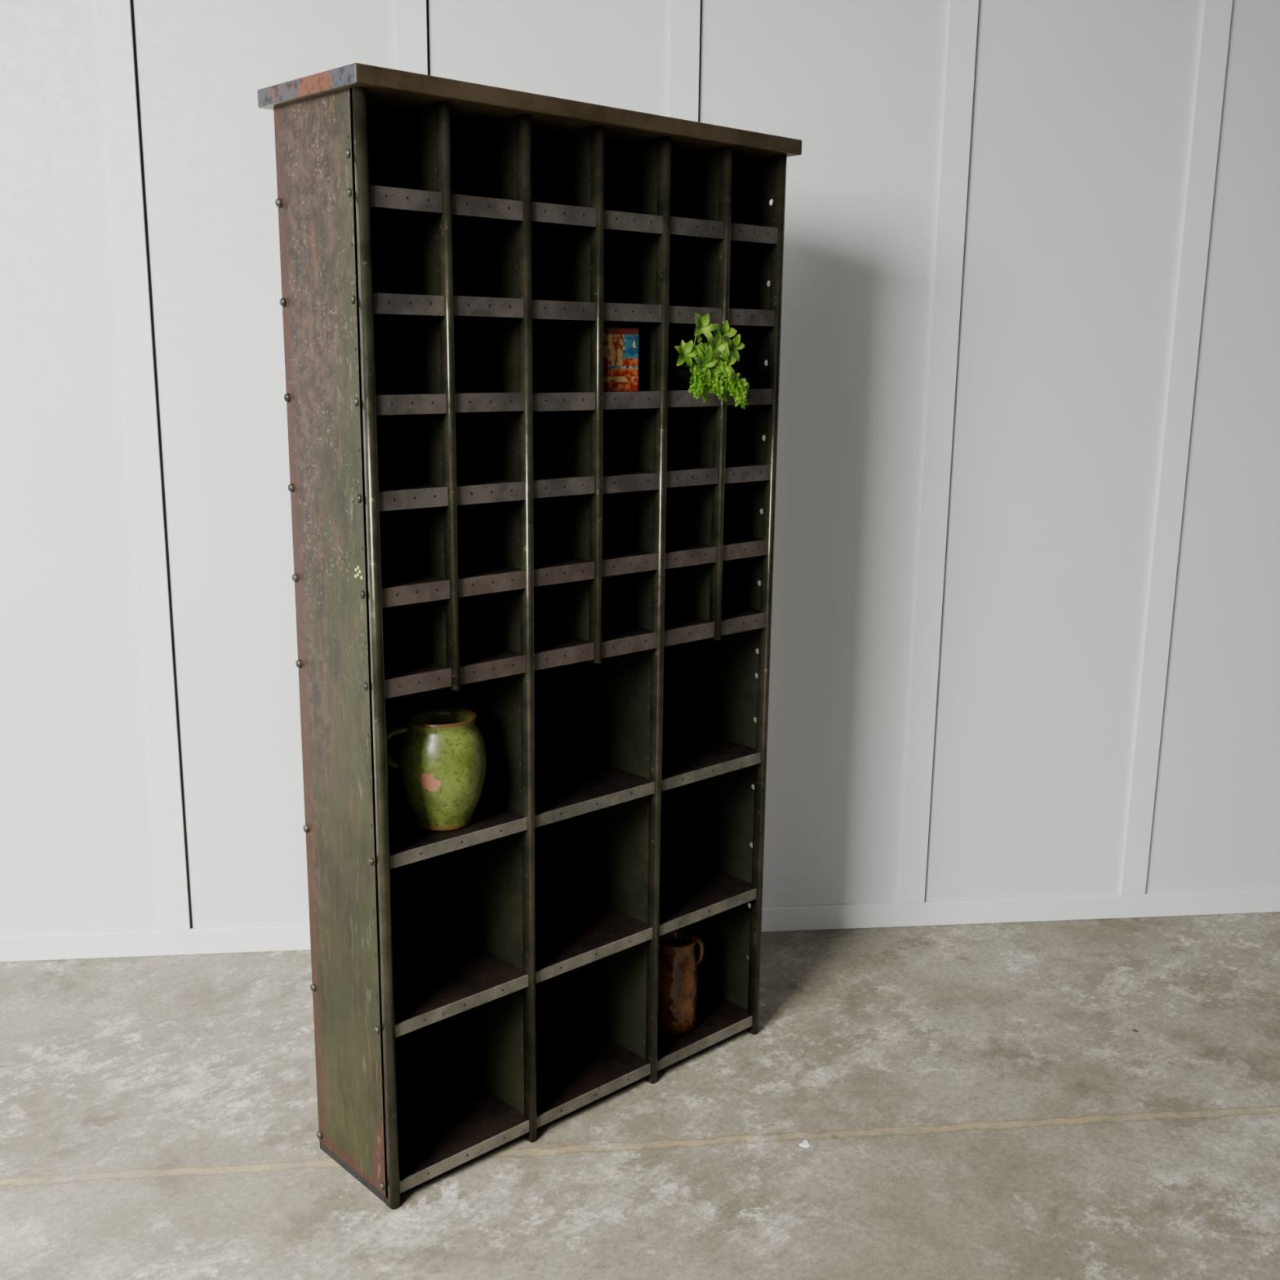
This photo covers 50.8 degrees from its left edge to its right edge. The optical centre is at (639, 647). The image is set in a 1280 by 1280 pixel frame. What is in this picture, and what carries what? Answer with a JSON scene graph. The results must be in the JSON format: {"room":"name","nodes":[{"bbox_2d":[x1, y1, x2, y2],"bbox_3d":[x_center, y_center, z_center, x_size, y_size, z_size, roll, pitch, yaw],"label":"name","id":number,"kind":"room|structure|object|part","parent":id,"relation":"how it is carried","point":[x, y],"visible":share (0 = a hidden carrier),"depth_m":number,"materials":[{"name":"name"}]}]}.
{"room":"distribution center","nodes":[
{"label":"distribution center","id":0,"kind":"room"},
{"bbox_2d":[0,0,1279,935],"bbox_3d":[-0.374,-0.919,3.587,10.500,3.600,0.120,-1,12,-7],"label":"wall","id":1,"kind":"structure","parent":0,"point":[1082,109],"depth_m":3.66,"materials":[{"name":"white paint"}]},
{"bbox_2d":[97,0,192,931],"bbox_3d":[-1.280,-0.929,3.406,0.082,3.524,0.014,-1,12,-7],"label":"trim","id":2,"kind":"structure","parent":1,"relation":"attached to","point":[116,18],"depth_m":3.49,"materials":[{"name":"white paint"}]},
{"bbox_2d":[395,0,430,75],"bbox_3d":[-0.574,-0.939,3.489,0.082,3.524,0.014,-1,12,-7],"label":"trim","id":3,"kind":"structure","parent":1,"relation":"attached to","point":[411,16],"depth_m":3.35,"materials":[{"name":"white paint"}]},
{"bbox_2d":[0,888,1279,961],"bbox_3d":[-0.387,0.816,3.900,10.500,0.076,0.012,-1,12,-7],"label":"baseboard","id":4,"kind":"structure","parent":1,"relation":"attached to","point":[77,945],"depth_m":4.01,"materials":[{"name":"white paint"}]},
{"bbox_2d":[668,0,702,122],"bbox_3d":[0.109,-0.949,3.569,0.082,3.524,0.014,-1,12,-7],"label":"trim","id":5,"kind":"structure","parent":1,"relation":"attached to","point":[685,15],"depth_m":3.44,"materials":[{"name":"white paint"}]},
{"bbox_2d":[897,0,979,903],"bbox_3d":[0.835,-0.959,3.654,0.082,3.524,0.014,-1,12,-7],"label":"trim","id":6,"kind":"structure","parent":1,"relation":"attached to","point":[962,15],"depth_m":3.73,"materials":[{"name":"white paint"}]},
{"bbox_2d":[1119,0,1232,895],"bbox_3d":[1.526,-0.969,3.735,0.082,3.524,0.014,-1,12,-7],"label":"trim","id":7,"kind":"structure","parent":1,"relation":"attached to","point":[1215,27],"depth_m":3.81,"materials":[{"name":"white paint"}]},
{"bbox_2d":[0,911,1279,1279],"bbox_3d":[-0.660,1.781,-0.101,13.000,0.100,8.362,-1,12,-7],"label":"floor","id":8,"kind":"structure","parent":0,"point":[1084,1099],"depth_m":2.96,"materials":[{"name":"concrete"}]},
{"bbox_2d":[257,62,802,1209],"bbox_3d":[-0.182,-0.018,2.915,1.116,2.132,0.338,-11,17,-42],"label":"tall cabinet","id":9,"kind":"object","parent":8,"relation":"on","point":[515,540],"visible":1,"depth_m":2.78,"materials":[{"name":"metal"}]},
{"bbox_3d":[-0.583,0.061,2.564,0.002,2.082,0.270,-11,17,-42],"label":"panel","id":10,"kind":"part","parent":9,"relation":"part of","materials":[{"name":"green paint"}]},
{"bbox_3d":[-0.480,0.092,2.472,0.022,2.100,0.026,-11,17,-42],"label":"corner post","id":11,"kind":"part","parent":9,"relation":"part of","materials":[{"name":"metal"}]},
{"bbox_2d":[386,706,486,831],"bbox_3d":[-0.405,0.246,2.701,0.198,0.225,0.176,-11,17,-42],"label":"jug","id":12,"kind":"object","parent":9,"relation":"on","point":[441,764],"visible":0.88,"depth_m":2.65,"materials":[{"name":"ceramic"}]},
{"bbox_3d":[-0.350,-0.439,2.474,0.017,1.061,0.026,-11,17,-42],"label":"half divider post","id":13,"kind":"part","parent":9,"relation":"part of","materials":[{"name":"grey metal"}]},
{"bbox_3d":[-0.224,0.044,2.704,0.019,2.100,0.026,-11,17,-42],"label":"divider post","id":14,"kind":"part","parent":9,"relation":"part of","materials":[{"name":"grey metal"}]},
{"bbox_3d":[-0.203,1.006,3.151,1.078,0.030,0.258,-11,17,-42],"label":"frame","id":15,"kind":"part","parent":9,"relation":"part of","materials":[{"name":"metal"}]},
{"bbox_3d":[-0.278,-0.035,3.018,1.075,2.082,0.003,-11,17,-42],"label":"panel","id":16,"kind":"part","parent":9,"relation":"part of","materials":[{"name":"black metal"}]},
{"bbox_2d":[376,388,752,395],"bbox_3d":[-0.178,-0.535,2.804,1.075,0.002,0.274,-11,17,-42],"label":"shelf","id":17,"kind":"object","parent":9,"relation":"attached to","point":[379,391],"depth_m":2.66,"materials":[{"name":"grey metal"}]},
{"bbox_2d":[378,460,766,491],"bbox_3d":[-0.180,-0.370,2.841,1.075,0.002,0.274,-11,17,-42],"label":"shelf","id":18,"kind":"object","parent":9,"relation":"attached to","point":[545,476],"depth_m":2.75,"materials":[{"name":"metal"}]},
{"bbox_2d":[381,533,764,588],"bbox_3d":[-0.182,-0.200,2.878,1.075,0.002,0.274,-11,17,-42],"label":"shelf","id":19,"kind":"object","parent":9,"relation":"attached to","point":[476,569],"depth_m":2.77,"materials":[{"name":"grey metal"}]},
{"bbox_2d":[388,727,759,855],"bbox_3d":[-0.188,0.302,2.988,1.075,0.002,0.274,-11,17,-42],"label":"shelf","id":20,"kind":"object","parent":9,"relation":"attached to","point":[571,781],"depth_m":2.99,"materials":[{"name":"metal"}]},
{"bbox_2d":[383,602,764,679],"bbox_3d":[-0.184,-0.032,2.915,1.075,0.002,0.274,-11,17,-42],"label":"shelf","id":21,"kind":"object","parent":9,"relation":"attached to","point":[479,653],"depth_m":2.81,"materials":[{"name":"metal"}]},
{"bbox_2d":[397,985,751,1180],"bbox_3d":[-0.196,0.976,3.136,1.075,0.002,0.274,-11,17,-42],"label":"shelf","id":22,"kind":"object","parent":9,"relation":"attached to","point":[449,1116],"depth_m":3.05,"materials":[{"name":"grey metal"}]},
{"bbox_2d":[393,856,755,1024],"bbox_3d":[-0.192,0.642,3.063,1.075,0.002,0.274,-11,17,-42],"label":"shelf","id":23,"kind":"object","parent":9,"relation":"attached to","point":[443,972],"depth_m":3.00,"materials":[{"name":"grey metal"}]},
{"bbox_3d":[-0.086,-0.488,2.713,0.017,1.061,0.026,-11,17,-42],"label":"half divider post","id":24,"kind":"part","parent":9,"relation":"part of","materials":[{"name":"grey metal"}]},
{"bbox_2d":[603,327,638,391],"bbox_3d":[-0.045,-0.594,2.774,0.083,0.127,0.032,-11,17,-42],"label":"carton","id":25,"kind":"object","parent":9,"relation":"on","point":[620,345],"visible":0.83,"depth_m":2.76,"materials":[{"name":"cardboard"}]},
{"bbox_3d":[0.040,-0.005,2.944,0.019,2.100,0.026,-11,17,-42],"label":"divider post","id":26,"kind":"part","parent":9,"relation":"part of","materials":[{"name":"grey metal"}]},
{"bbox_2d":[657,929,704,1035],"bbox_3d":[0.088,0.820,3.302,0.108,0.236,0.112,6,14,25],"label":"jug","id":27,"kind":"object","parent":9,"relation":"on","point":[677,962],"visible":0.88,"depth_m":3.26,"materials":[{"name":"ceramic"}]},
{"bbox_2d":[668,313,749,409],"bbox_3d":[0.139,-0.606,2.857,0.176,0.201,0.154,3,13,9],"label":"potted plant","id":28,"kind":"object","parent":9,"relation":"on","point":[713,369],"visible":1,"depth_m":2.85,"materials":[{"name":"green plant"}]},
{"bbox_3d":[0.088,-0.582,2.922,0.056,0.044,0.056,-11,17,-42],"label":"pot","id":29,"kind":"part","parent":28,"relation":"part of","materials":[{"name":"black"}]},
{"bbox_3d":[0.178,-0.538,2.952,0.017,1.061,0.026,-11,17,-42],"label":"half divider post","id":30,"kind":"part","parent":9,"relation":"part of","materials":[{"name":"grey metal"}]},
{"bbox_3d":[0.208,-0.087,3.281,0.002,2.082,0.270,-11,17,-42],"label":"panel","id":31,"kind":"part","parent":9,"relation":"part of","materials":[{"name":"green paint"}]},
{"bbox_3d":[0.298,-0.054,3.177,0.018,2.100,0.026,-11,17,-42],"label":"corner post","id":32,"kind":"part","parent":9,"relation":"part of","materials":[{"name":"grey metal"}]},
{"bbox_2d":[799,1140,810,1147],"bbox_3d":[0.359,1.077,2.921,0.027,0.003,0.023,-11,17,-42],"label":"crumb","id":33,"kind":"object","parent":8,"relation":"on","point":[806,1144],"visible":1,"depth_m":2.92,"materials":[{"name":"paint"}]}
]}

